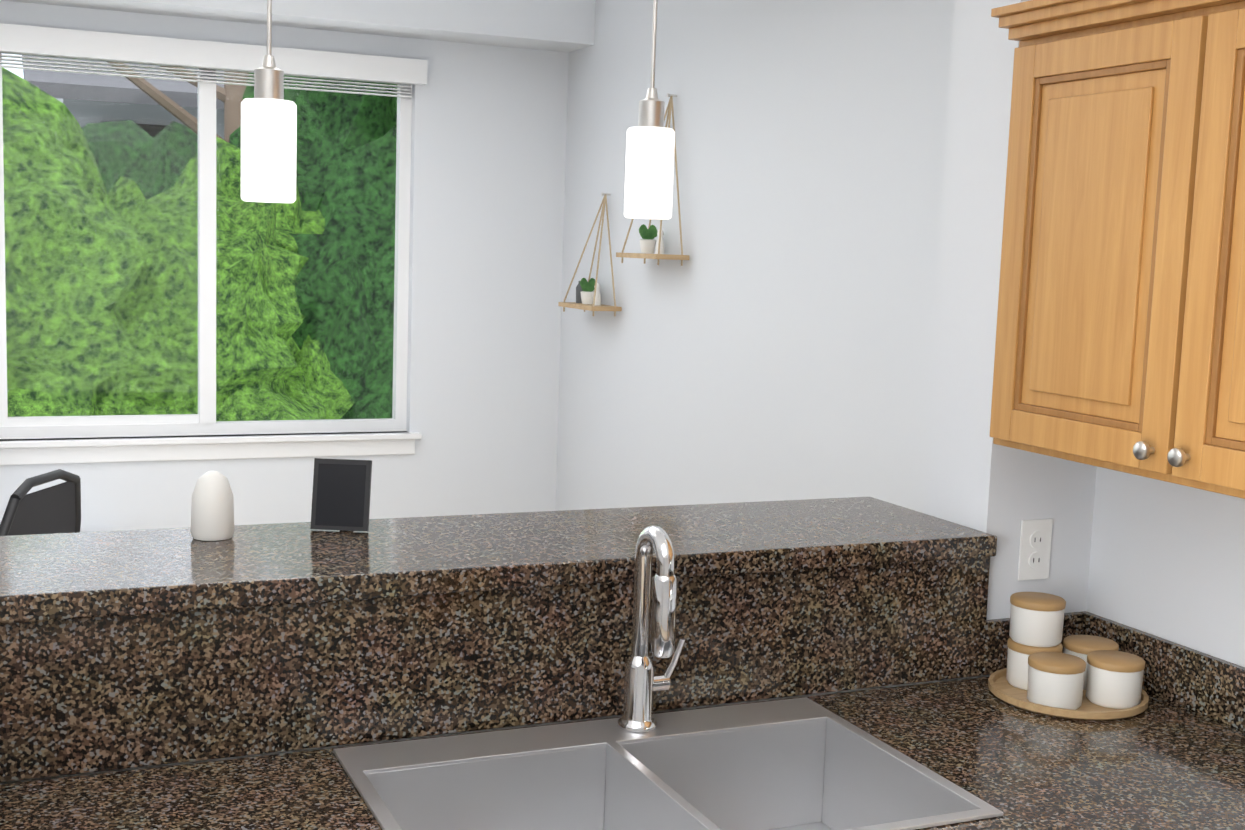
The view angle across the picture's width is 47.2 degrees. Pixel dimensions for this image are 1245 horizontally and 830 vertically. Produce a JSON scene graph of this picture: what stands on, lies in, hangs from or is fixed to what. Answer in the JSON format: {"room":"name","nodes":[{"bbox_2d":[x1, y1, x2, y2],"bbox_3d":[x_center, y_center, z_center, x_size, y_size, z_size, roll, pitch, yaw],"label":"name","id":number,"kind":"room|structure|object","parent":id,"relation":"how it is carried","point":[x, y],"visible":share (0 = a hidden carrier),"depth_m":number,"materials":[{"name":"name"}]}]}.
{"room":"kitchen","nodes":[
{"label":"kitchen","id":0,"kind":"room"},
{"bbox_2d":[0,0,568,531],"bbox_3d":[-2.569,-0.328,4.948,5.500,2.720,0.160,-1,7,-24],"label":"wall","id":1,"kind":"structure","parent":0,"point":[486,210],"depth_m":5.67,"materials":[{"name":"white paint"}]},
{"bbox_2d":[0,53,411,438],"bbox_3d":[-1.557,-0.642,5.341,1.540,1.440,0.055,-1,7,-24],"label":"window","id":2,"kind":"structure","parent":1,"relation":"in","point":[203,421],"depth_m":5.35,"materials":[{"name":"white"}]},
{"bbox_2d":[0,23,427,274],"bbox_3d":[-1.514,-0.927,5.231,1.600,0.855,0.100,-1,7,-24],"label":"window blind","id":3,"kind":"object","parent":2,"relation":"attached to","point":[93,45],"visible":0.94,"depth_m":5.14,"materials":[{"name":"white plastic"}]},
{"bbox_2d":[0,431,420,464],"bbox_3d":[-1.557,0.123,5.371,1.620,0.085,0.085,-1,7,-24],"label":"window sill","id":4,"kind":"structure","parent":1,"relation":"attached to","point":[87,450],"depth_m":5.34,"materials":[{"name":"white paint"}]},
{"bbox_2d":[0,676,976,783],"bbox_3d":[-0.149,0.884,2.085,2.044,1.148,0.795,-1,7,-24],"label":"wall","id":5,"kind":"structure","parent":0,"point":[43,778],"depth_m":2.31,"materials":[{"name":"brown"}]},
{"bbox_2d":[0,497,996,623],"bbox_3d":[-0.199,0.277,2.128,2.076,0.040,1.120,-1,7,-24],"label":"bar","id":6,"kind":"object","parent":5,"relation":"on","point":[58,576],"visible":0.98,"depth_m":2.37,"materials":[{"name":"stone"}]},
{"bbox_2d":[191,471,234,540],"bbox_3d":[-0.691,0.150,2.402,0.072,0.113,0.072,-1,7,-24],"label":"diffuser","id":7,"kind":"object","parent":6,"relation":"on","point":[212,512],"visible":1,"depth_m":2.38,"materials":[{"name":"white ceramic"}]},
{"bbox_2d":[310,458,371,530],"bbox_3d":[-0.492,0.138,2.516,0.100,0.123,0.070,2,7,1],"label":"framed picture","id":8,"kind":"object","parent":6,"relation":"on","point":[341,492],"visible":1,"depth_m":2.49,"materials":[{"name":"black plastic"}]},
{"bbox_2d":[555,0,954,512],"bbox_3d":[0.487,-0.170,4.497,0.260,2.720,3.130,-1,7,-24],"label":"wall","id":9,"kind":"structure","parent":0,"point":[772,338],"depth_m":4.32,"materials":[{"name":"white paint"}]},
{"bbox_2d":[558,192,621,315],"bbox_3d":[-0.114,-0.609,5.369,0.131,0.457,0.340,-1,7,-24],"label":"shelf","id":10,"kind":"object","parent":9,"relation":"attached to","point":[588,295],"visible":1,"depth_m":5.37,"materials":[{"name":"brown wood"}]},
{"bbox_2d":[616,93,689,265],"bbox_3d":[0.114,-0.800,4.838,0.131,0.577,0.340,-1,7,-24],"label":"shelf","id":11,"kind":"object","parent":9,"relation":"attached to","point":[648,244],"visible":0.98,"depth_m":4.81,"materials":[{"name":"brown wood"}]},
{"bbox_2d":[924,0,1096,677],"bbox_3d":[0.771,0.038,2.818,0.255,2.720,0.200,-1,7,-24],"label":"wall","id":12,"kind":"structure","parent":0,"point":[977,479],"depth_m":2.73,"materials":[{"name":"white paint"}]},
{"bbox_2d":[1017,519,1052,580],"bbox_3d":[0.794,0.259,2.741,0.072,0.117,0.008,-1,7,-24],"label":"electrical outlet","id":13,"kind":"object","parent":12,"relation":"attached to","point":[1035,548],"visible":1,"depth_m":2.74,"materials":[{"name":"white plastic"}]},
{"bbox_2d":[1086,467,1244,666],"bbox_3d":[1.927,0.290,1.010,0.415,2.720,4.470,-1,7,-24],"label":"wall","id":14,"kind":"structure","parent":0,"point":[1167,560],"depth_m":2.61,"materials":[{"name":"white paint"}]},
{"bbox_2d":[989,0,1244,498],"bbox_3d":[0.993,-0.258,2.179,0.343,0.728,0.887,-1,7,-24],"label":"upper cabinet","id":15,"kind":"object","parent":14,"relation":"attached to","point":[1120,338],"depth_m":2.23,"materials":[{"name":"brown wood"}]},
{"bbox_3d":[-1.105,1.511,1.654,5.500,0.060,7.760,-1,7,-24],"label":"floor","id":16,"kind":"structure","parent":0,"visible":0},
{"bbox_2d":[0,469,80,535],"bbox_3d":[-1.981,0.649,4.206,0.732,0.993,0.712,-1,7,-24],"label":"office chair","id":17,"kind":"object","parent":16,"relation":"on","point":[53,509],"visible":0.17,"depth_m":4.13,"materials":[{"name":"black plastic"}]},
{"bbox_2d":[0,525,1244,829],"bbox_3d":[0.057,0.829,2.120,2.139,1.259,0.686,-1,7,-24],"label":"kitchen countertop","id":18,"kind":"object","parent":16,"relation":"on","point":[128,691],"depth_m":2.26,"materials":[{"name":"brown stone"}]},
{"bbox_2d":[617,525,685,732],"bbox_3d":[0.060,0.344,2.294,0.100,0.342,0.137,-1,7,-24],"label":"faucet","id":19,"kind":"object","parent":18,"relation":"on","point":[640,680],"depth_m":2.31,"materials":[{"name":"silver metal"}]},
{"bbox_2d":[333,697,1003,829],"bbox_3d":[0.046,0.632,2.120,0.840,0.188,0.545,-1,7,-24],"label":"sink","id":20,"kind":"object","parent":18,"relation":"in","point":[796,763],"depth_m":2.25,"materials":[{"name":"silver metal"}]},
{"bbox_2d":[988,592,1148,720],"bbox_3d":[0.814,0.428,2.591,0.280,0.171,0.280,-1,7,-24],"label":"canisters","id":21,"kind":"object","parent":18,"relation":"on","point":[1086,677],"visible":1,"depth_m":2.54,"materials":[{"name":"white ceramic"}]},
{"bbox_2d":[1044,737,1244,829],"bbox_3d":[0.921,0.997,1.985,0.669,1.016,0.288,-1,7,-24],"label":"countertop","id":22,"kind":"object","parent":16,"relation":"on","point":[1200,785],"depth_m":2.15,"materials":[{"name":"brown stone"}]},
{"bbox_3d":[-1.010,-1.258,1.328,5.500,0.080,7.760,-1,7,-24],"label":"ceiling","id":23,"kind":"structure","parent":0,"visible":0},
{"bbox_2d":[241,0,296,202],"bbox_3d":[-0.574,-0.834,2.323,0.124,0.964,0.124,-1,7,-24],"label":"pendant light","id":24,"kind":"object","parent":23,"relation":"hanging from","point":[268,138],"visible":1,"depth_m":2.33,"materials":[{"name":"white glass"}]},
{"bbox_2d":[3,0,595,52],"bbox_3d":[-2.561,-1.526,4.556,5.240,0.250,0.270,-1,7,-24],"label":"beam","id":25,"kind":"structure","parent":23,"relation":"attached to","point":[568,26],"depth_m":5.25,"materials":[{"name":"white paint"}]},
{"bbox_2d":[624,0,674,218],"bbox_3d":[0.064,-0.846,2.611,0.124,0.964,0.124,-1,7,-24],"label":"pendant light","id":26,"kind":"object","parent":23,"relation":"hanging from","point":[650,143],"visible":1,"depth_m":2.62,"materials":[{"name":"white glass"}]},
{"label":"outside","id":27,"kind":"structure","parent":0,"visible":0},
{"bbox_2d":[2,55,396,420],"bbox_3d":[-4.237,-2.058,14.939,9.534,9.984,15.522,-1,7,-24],"label":"window glass","id":28,"kind":"object","parent":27,"point":[62,206],"depth_m":8.04,"materials":[{"name":"clear glass"}]}
]}

